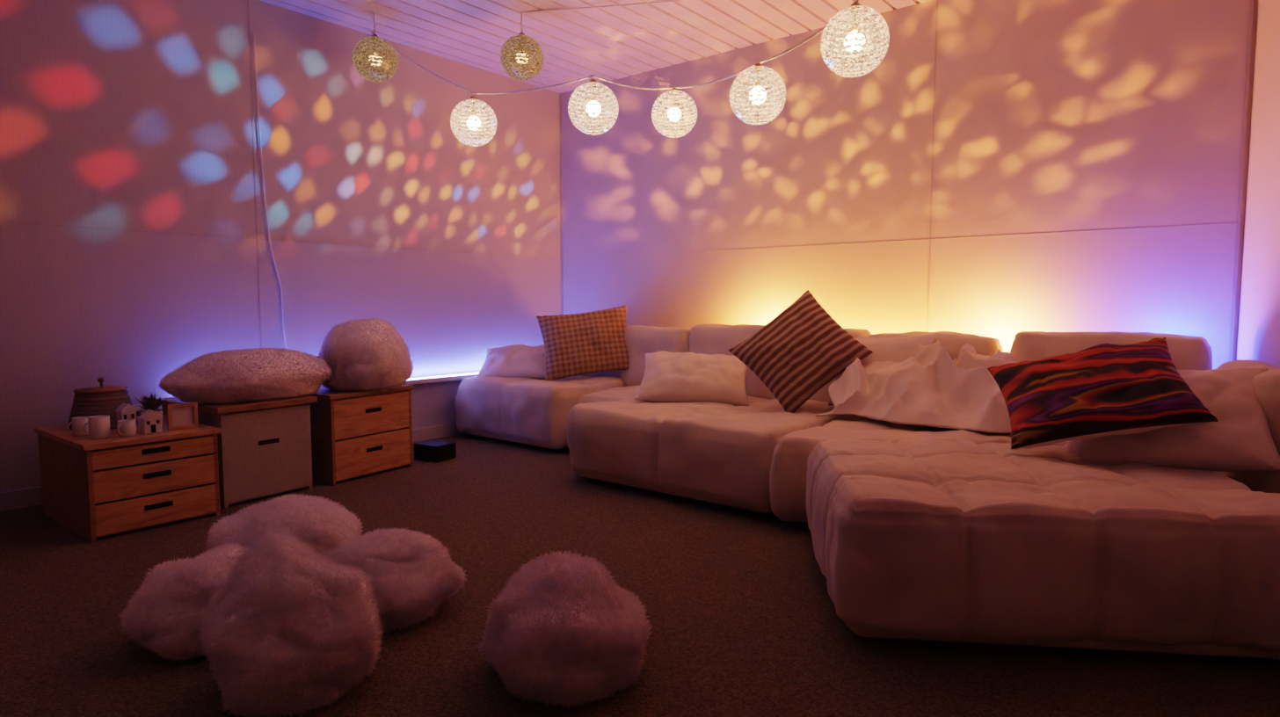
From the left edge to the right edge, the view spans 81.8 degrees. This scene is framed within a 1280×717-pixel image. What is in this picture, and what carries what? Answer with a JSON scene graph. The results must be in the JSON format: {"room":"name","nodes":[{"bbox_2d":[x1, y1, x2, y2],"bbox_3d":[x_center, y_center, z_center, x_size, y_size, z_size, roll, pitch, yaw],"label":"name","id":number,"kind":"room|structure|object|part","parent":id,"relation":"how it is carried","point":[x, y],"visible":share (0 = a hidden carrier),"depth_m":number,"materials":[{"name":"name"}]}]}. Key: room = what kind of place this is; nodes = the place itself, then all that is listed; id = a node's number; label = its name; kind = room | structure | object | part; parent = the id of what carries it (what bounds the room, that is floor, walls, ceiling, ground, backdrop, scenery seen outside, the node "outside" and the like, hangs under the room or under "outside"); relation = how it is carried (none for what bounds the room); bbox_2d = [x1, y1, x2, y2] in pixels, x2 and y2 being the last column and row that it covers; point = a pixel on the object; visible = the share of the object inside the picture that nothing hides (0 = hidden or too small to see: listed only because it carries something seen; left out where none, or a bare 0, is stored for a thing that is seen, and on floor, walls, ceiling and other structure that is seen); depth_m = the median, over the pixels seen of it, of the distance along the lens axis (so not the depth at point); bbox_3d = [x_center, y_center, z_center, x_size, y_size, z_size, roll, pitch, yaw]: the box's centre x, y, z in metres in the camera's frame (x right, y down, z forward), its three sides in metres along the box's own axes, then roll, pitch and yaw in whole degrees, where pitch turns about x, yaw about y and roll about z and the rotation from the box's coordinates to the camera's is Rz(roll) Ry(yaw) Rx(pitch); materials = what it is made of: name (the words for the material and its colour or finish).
{"room":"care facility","nodes":[
{"label":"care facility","id":0,"kind":"room"},
{"bbox_2d":[0,0,560,492],"bbox_3d":[-2.544,-0.712,4.206,0.100,2.790,5.800,3,6,39],"label":"wall","id":1,"kind":"structure","parent":0,"point":[127,115],"depth_m":4.31,"materials":[{"name":"white paint"}]},
{"bbox_2d":[0,422,464,511],"bbox_3d":[-2.497,0.637,4.269,0.018,0.090,5.760,3,6,39],"label":"baseboard","id":2,"kind":"structure","parent":1,"relation":"attached to","point":[30,497],"depth_m":3.65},
{"bbox_2d":[247,0,261,348],"bbox_3d":[-2.297,-0.728,4.430,0.002,2.780,0.008,3,6,39],"label":"trim","id":3,"kind":"structure","parent":1,"relation":"attached to","point":[247,0],"depth_m":4.40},
{"bbox_2d":[253,30,287,349],"bbox_3d":[-2.226,-0.873,4.485,0.159,2.131,0.022,-4,6,-44],"label":"power cable","id":4,"kind":"object","parent":1,"relation":"attached to","point":[253,31],"visible":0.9,"depth_m":4.43,"materials":[{"name":"white plastic"}]},
{"bbox_2d":[0,221,560,259],"bbox_3d":[-2.505,-0.699,4.175,0.001,0.003,5.780,3,6,39],"label":"trim","id":5,"kind":"structure","parent":1,"relation":"attached to","point":[0,221],"depth_m":4.35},
{"bbox_2d":[132,373,478,411],"bbox_3d":[-1.726,0.175,5.157,0.056,0.030,3.300,3,6,39],"label":"trim","id":6,"kind":"structure","parent":1,"relation":"attached to","point":[458,377],"depth_m":5.37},
{"bbox_2d":[407,372,479,380],"bbox_3d":[-1.652,0.150,5.224,0.020,0.008,2.900,3,6,39],"label":"light strip","id":7,"kind":"object","parent":6,"relation":"on","point":[472,373],"visible":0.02,"depth_m":5.46,"materials":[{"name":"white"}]},
{"bbox_2d":[259,0,930,93],"bbox_3d":[-0.152,-2.008,2.166,6.156,0.100,6.000,3,6,39],"label":"ceiling","id":8,"kind":"structure","parent":0,"point":[608,43],"depth_m":4.76,"materials":[{"name":"white wood"}]},
{"bbox_2d":[370,0,859,94],"bbox_3d":[0.186,-1.738,3.654,4.489,0.672,1.304,1,4,17],"label":"cord","id":9,"kind":"object","parent":8,"relation":"hanging from","point":[668,1],"visible":0.92,"depth_m":4.18,"materials":[{"name":"white plastic"}]},
{"bbox_2d":[352,34,398,82],"bbox_3d":[-1.639,-1.861,4.574,0.266,0.286,0.266,2,5,29],"label":"lantern","id":10,"kind":"object","parent":9,"relation":"hanging from","point":[374,60],"visible":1,"depth_m":4.50,"materials":[{"name":"brown metal"}]},
{"bbox_2d":[450,95,496,146],"bbox_3d":[-0.970,-1.385,4.309,0.266,0.286,0.266,4,6,40],"label":"lantern","id":11,"kind":"object","parent":9,"relation":"hanging from","point":[474,123],"visible":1,"depth_m":4.25,"materials":[{"name":"beige fabric"}]},
{"bbox_2d":[500,32,544,80],"bbox_3d":[-0.730,-1.872,4.573,0.266,0.286,0.266,3,5,33],"label":"lantern","id":12,"kind":"object","parent":9,"relation":"hanging from","point":[524,54],"visible":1,"depth_m":4.50,"materials":[{"name":"brown metal"}]},
{"bbox_2d":[567,79,618,135],"bbox_3d":[-0.247,-1.333,3.911,0.266,0.286,0.266,-1,5,-19],"label":"lantern","id":13,"kind":"object","parent":9,"relation":"hanging from","point":[592,108],"visible":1,"depth_m":3.85,"materials":[{"name":"beige fabric"}]},
{"bbox_2d":[651,87,697,138],"bbox_3d":[0.200,-1.435,4.305,0.266,0.286,0.266,-2,5,-20],"label":"lantern","id":14,"kind":"object","parent":9,"relation":"hanging from","point":[673,113],"visible":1,"depth_m":4.25,"materials":[{"name":"beige fabric"}]},
{"bbox_2d":[729,62,785,124],"bbox_3d":[0.561,-1.262,3.515,0.266,0.286,0.266,-2,5,-25],"label":"lantern","id":15,"kind":"object","parent":9,"relation":"hanging from","point":[758,95],"visible":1,"depth_m":3.46,"materials":[{"name":"beige fabric"}]},
{"bbox_2d":[820,1,889,77],"bbox_3d":[0.861,-1.280,2.962,0.266,0.286,0.266,-1,4,-13],"label":"lantern","id":16,"kind":"object","parent":9,"relation":"hanging from","point":[854,41],"visible":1,"depth_m":2.91,"materials":[{"name":"beige fabric"}]},
{"bbox_2d":[0,433,1279,716],"bbox_3d":[-0.135,0.875,2.369,6.400,0.100,6.100,3,6,39],"label":"floor","id":17,"kind":"structure","parent":0,"point":[739,607],"depth_m":2.18,"materials":[{"name":"carpet"}]},
{"bbox_2d":[33,414,220,542],"bbox_3d":[-2.413,0.533,3.489,0.724,0.415,0.534,3,5,38],"label":"base cabinet","id":18,"kind":"object","parent":17,"relation":"on","point":[115,484],"visible":0.93,"depth_m":3.26,"materials":[{"name":"brown wood"}]},
{"bbox_2d":[66,416,88,436],"bbox_3d":[-2.473,0.301,3.265,0.068,0.080,0.078,0,4,-2],"label":"ceramic mug","id":19,"kind":"object","parent":18,"relation":"on","point":[77,423],"visible":0.84,"depth_m":3.24,"materials":[{"name":"white ceramic"}]},
{"bbox_2d":[83,414,110,439],"bbox_3d":[-2.349,0.298,3.205,0.084,0.095,0.076,1,4,13],"label":"ceramic mug","id":20,"kind":"object","parent":18,"relation":"on","point":[99,428],"visible":1,"depth_m":3.18,"materials":[{"name":"white ceramic"}]},
{"bbox_2d":[67,377,138,430],"bbox_3d":[-2.556,0.206,3.511,0.276,0.233,0.276,3,6,39],"label":"lidded basket","id":21,"kind":"object","parent":18,"relation":"on","point":[95,401],"visible":0.73,"depth_m":3.43,"materials":[{"name":"brown wicker"}]},
{"bbox_2d":[115,403,137,429],"bbox_3d":[-2.342,0.268,3.367,0.048,0.130,0.067,2,5,27],"label":"house","id":22,"kind":"object","parent":18,"relation":"on","point":[125,410],"visible":0.59,"depth_m":3.35,"materials":[{"name":"white ceramic"}]},
{"bbox_2d":[116,419,136,437],"bbox_3d":[-2.261,0.307,3.246,0.064,0.070,0.075,4,6,42],"label":"ceramic mug","id":23,"kind":"object","parent":18,"relation":"on","point":[127,427],"visible":1,"depth_m":3.23,"materials":[{"name":"white ceramic"}]},
{"bbox_2d":[138,409,162,434],"bbox_3d":[-2.211,0.283,3.339,0.056,0.105,0.078,3,6,39],"label":"house","id":24,"kind":"object","parent":18,"relation":"on","point":[150,420],"visible":1,"depth_m":3.32,"materials":[{"name":"white ceramic"}]},
{"bbox_2d":[134,392,167,423],"bbox_3d":[-2.313,0.243,3.495,0.134,0.161,0.131,3,6,39],"label":"potted plant","id":25,"kind":"object","parent":18,"relation":"on","point":[150,403],"visible":0.56,"depth_m":3.48,"materials":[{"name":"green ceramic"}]},
{"bbox_2d":[167,401,198,430],"bbox_3d":[-2.129,0.268,3.439,0.120,0.120,0.020,-4,6,-43],"label":"picture frame","id":26,"kind":"object","parent":18,"relation":"on","point":[180,416],"visible":1,"depth_m":3.44,"materials":[{"name":"brown wood"}]},
{"bbox_2d":[116,542,250,662],"bbox_3d":[-1.288,0.712,2.217,0.400,0.248,0.415,-1,4,-11],"label":"pouf","id":27,"kind":"object","parent":17,"relation":"on","point":[164,615],"visible":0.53,"depth_m":2.06,"materials":[{"name":"white fur"}]},
{"bbox_2d":[156,395,317,509],"bbox_3d":[-2.139,0.457,3.932,0.634,0.500,0.524,3,5,33],"label":"storage cabinet","id":28,"kind":"object","parent":17,"relation":"on","point":[265,447],"visible":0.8,"depth_m":3.74,"materials":[{"name":"paint"}]},
{"bbox_2d":[158,346,334,405],"bbox_3d":[-2.036,0.079,3.884,0.452,0.250,0.867,3,5,36],"label":"cushion","id":29,"kind":"object","parent":28,"relation":"on","point":[264,374],"visible":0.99,"depth_m":3.69,"materials":[{"name":"fabric"}]},
{"bbox_2d":[204,493,363,559],"bbox_3d":[-1.337,0.663,2.782,0.488,0.262,0.476,3,5,33],"label":"pouf","id":30,"kind":"object","parent":17,"relation":"on","point":[324,526],"visible":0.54,"depth_m":2.68,"materials":[{"name":"white fur"}]},
{"bbox_2d":[198,531,384,716],"bbox_3d":[-0.902,0.663,1.921,0.391,0.390,0.383,-2,5,-28],"label":"pouf","id":31,"kind":"object","parent":17,"relation":"on","point":[289,629],"visible":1,"depth_m":1.79,"materials":[{"name":"white fur"}]},
{"bbox_2d":[305,385,413,485],"bbox_3d":[-1.776,0.421,4.418,0.574,0.500,0.584,3,5,31],"label":"base cabinet","id":32,"kind":"object","parent":17,"relation":"on","point":[354,434],"visible":0.8,"depth_m":4.19,"materials":[{"name":"brown wood"}]},
{"bbox_2d":[317,317,414,392],"bbox_3d":[-1.625,-0.030,4.357,0.506,0.397,0.524,2,5,27],"label":"cushion","id":33,"kind":"object","parent":32,"relation":"on","point":[367,354],"visible":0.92,"depth_m":4.17,"materials":[{"name":"grey fabric"}]},
{"bbox_2d":[321,527,467,633],"bbox_3d":[-0.804,0.693,2.387,0.449,0.261,0.398,-1,4,-10],"label":"pouf","id":34,"kind":"object","parent":17,"relation":"on","point":[410,572],"visible":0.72,"depth_m":2.28,"materials":[{"name":"white fur"}]},
{"bbox_2d":[414,439,456,462],"bbox_3d":[-1.316,0.594,4.753,0.205,0.104,0.180,2,5,29],"label":"box","id":35,"kind":"object","parent":17,"relation":"on","point":[433,450],"visible":1,"depth_m":4.69,"materials":[{"name":"black wicker"}]},
{"bbox_2d":[478,550,653,708],"bbox_3d":[-0.201,0.703,1.976,0.435,0.302,0.421,0,4,-1],"label":"pouf","id":36,"kind":"object","parent":17,"relation":"on","point":[562,631],"visible":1,"depth_m":1.85,"materials":[{"name":"white fur"}]},
{"bbox_2d":[454,323,1279,662],"bbox_3d":[0.372,0.278,3.883,4.883,0.865,2.552,3,6,39],"label":"sectional sofa","id":37,"kind":"object","parent":17,"relation":"on","point":[921,533],"visible":0.78,"depth_m":2.19,"materials":[{"name":"fabric"}]},
{"bbox_2d":[476,343,545,379],"bbox_3d":[-0.920,0.035,5.589,0.588,0.280,0.374,0,4,4],"label":"linen pillow","id":38,"kind":"object","parent":37,"relation":"on","point":[520,360],"visible":0.66,"depth_m":5.45,"materials":[{"name":"white fabric"}]},
{"bbox_3d":[-0.729,0.347,5.458,1.136,0.442,0.826,3,6,39],"label":"seat","id":39,"kind":"part","parent":37,"relation":"part of","materials":[{"name":"fabric"}]},
{"bbox_2d":[536,305,629,380],"bbox_3d":[-0.390,-0.115,5.406,0.735,0.551,0.263,-1,4,-9],"label":"plaid pillow","id":40,"kind":"object","parent":37,"relation":"on","point":[592,342],"visible":0.88,"depth_m":5.33,"materials":[{"name":"fabric"}]},
{"bbox_3d":[-0.062,0.399,4.993,0.545,0.408,0.697,3,6,39],"label":"seat","id":41,"kind":"part","parent":37,"relation":"part of","materials":[{"name":"fabric"}]},
{"bbox_2d":[633,351,749,406],"bbox_3d":[0.331,0.122,4.516,0.688,0.315,0.396,1,4,8],"label":"linen pillow","id":42,"kind":"object","parent":37,"relation":"on","point":[669,377],"visible":0.9,"depth_m":4.38,"materials":[{"name":"white fabric"}]},
{"bbox_2d":[728,290,872,413],"bbox_3d":[0.875,-0.039,4.061,0.724,0.684,0.343,-1,4,-9],"label":"striped pillow","id":43,"kind":"object","parent":37,"relation":"on","point":[802,349],"visible":0.97,"depth_m":3.98,"materials":[{"name":"fabric"}]},
{"bbox_2d":[827,334,934,406],"bbox_3d":[1.324,0.066,4.066,0.568,0.406,0.247,2,5,28],"label":"linen pillow","id":44,"kind":"object","parent":37,"relation":"on","point":[898,349],"visible":0.27,"depth_m":4.00,"materials":[{"name":"white fabric"}]},
{"bbox_2d":[815,338,1018,433],"bbox_3d":[1.493,0.104,3.669,1.066,0.377,0.756,3,6,39],"label":"throw blanket","id":45,"kind":"object","parent":37,"relation":"on","point":[929,389],"visible":0.82,"depth_m":3.56,"materials":[{"name":"white fabric"}]},
{"bbox_3d":[1.508,0.517,3.335,1.425,0.419,1.334,3,6,39],"label":"seat corner","id":46,"kind":"part","parent":37,"relation":"part of","materials":[{"name":"fabric"}]},
{"bbox_2d":[968,352,1018,363],"bbox_3d":[1.804,0.184,3.554,0.587,0.401,0.302,3,5,36],"label":"linen pillow","id":47,"kind":"object","parent":37,"relation":"on","point":[979,356],"visible":0.02,"depth_m":3.69,"materials":[{"name":"white fabric"}]},
{"bbox_3d":[1.302,0.565,2.527,1.377,0.445,1.105,1,4,7],"label":"seat","id":48,"kind":"part","parent":37,"relation":"part of","materials":[{"name":"fabric"}]},
{"bbox_2d":[987,337,1218,450],"bbox_3d":[1.651,0.124,2.708,0.661,0.396,0.395,2,5,21],"label":"pillow","id":49,"kind":"object","parent":37,"relation":"on","point":[1103,389],"visible":1,"depth_m":2.62,"materials":[{"name":"multicolored patterned woven fabric"}]},
{"bbox_2d":[1065,367,1279,472],"bbox_3d":[1.896,0.225,2.684,0.673,0.395,0.368,3,5,37],"label":"linen pillow","id":50,"kind":"object","parent":37,"relation":"on","point":[1241,440],"visible":0.43,"depth_m":2.52,"materials":[{"name":"white fabric"}]},
{"bbox_2d":[560,0,1258,369],"bbox_3d":[1.154,-0.771,5.005,4.840,2.790,0.100,3,6,39],"label":"wall","id":51,"kind":"structure","parent":0,"point":[1065,116],"depth_m":4.36,"materials":[{"name":"white paint"}]},
{"bbox_2d":[559,93,563,314],"bbox_3d":[-0.679,-0.877,6.411,0.012,2.780,0.012,3,6,39],"label":"trim","id":52,"kind":"structure","parent":51,"relation":"attached to","point":[560,94],"depth_m":6.37,"materials":[{"name":"white paint"}]},
{"bbox_2d":[562,222,1242,259],"bbox_3d":[1.107,-0.760,4.979,4.580,0.003,0.001,3,6,39],"label":"trim","id":53,"kind":"structure","parent":51,"relation":"attached to","point":[1234,222],"depth_m":4.40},
{"bbox_2d":[926,0,938,331],"bbox_3d":[1.752,-0.731,4.457,0.006,2.780,0.002,3,6,39],"label":"trim","id":54,"kind":"structure","parent":51,"relation":"attached to","point":[936,0],"depth_m":4.42,"materials":[{"name":"white paint"}]},
{"bbox_2d":[1228,0,1253,361],"bbox_3d":[2.872,-0.662,3.541,0.014,2.780,0.014,3,6,39],"label":"trim","id":55,"kind":"structure","parent":51,"relation":"attached to","point":[1251,8],"depth_m":3.52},
{"bbox_2d":[1236,0,1279,368],"bbox_3d":[1.593,-0.462,0.878,0.100,2.790,5.930,2,5,27],"label":"wall","id":56,"kind":"structure","parent":0,"point":[1259,314],"depth_m":3.28,"materials":[{"name":"white paint"}]}
]}

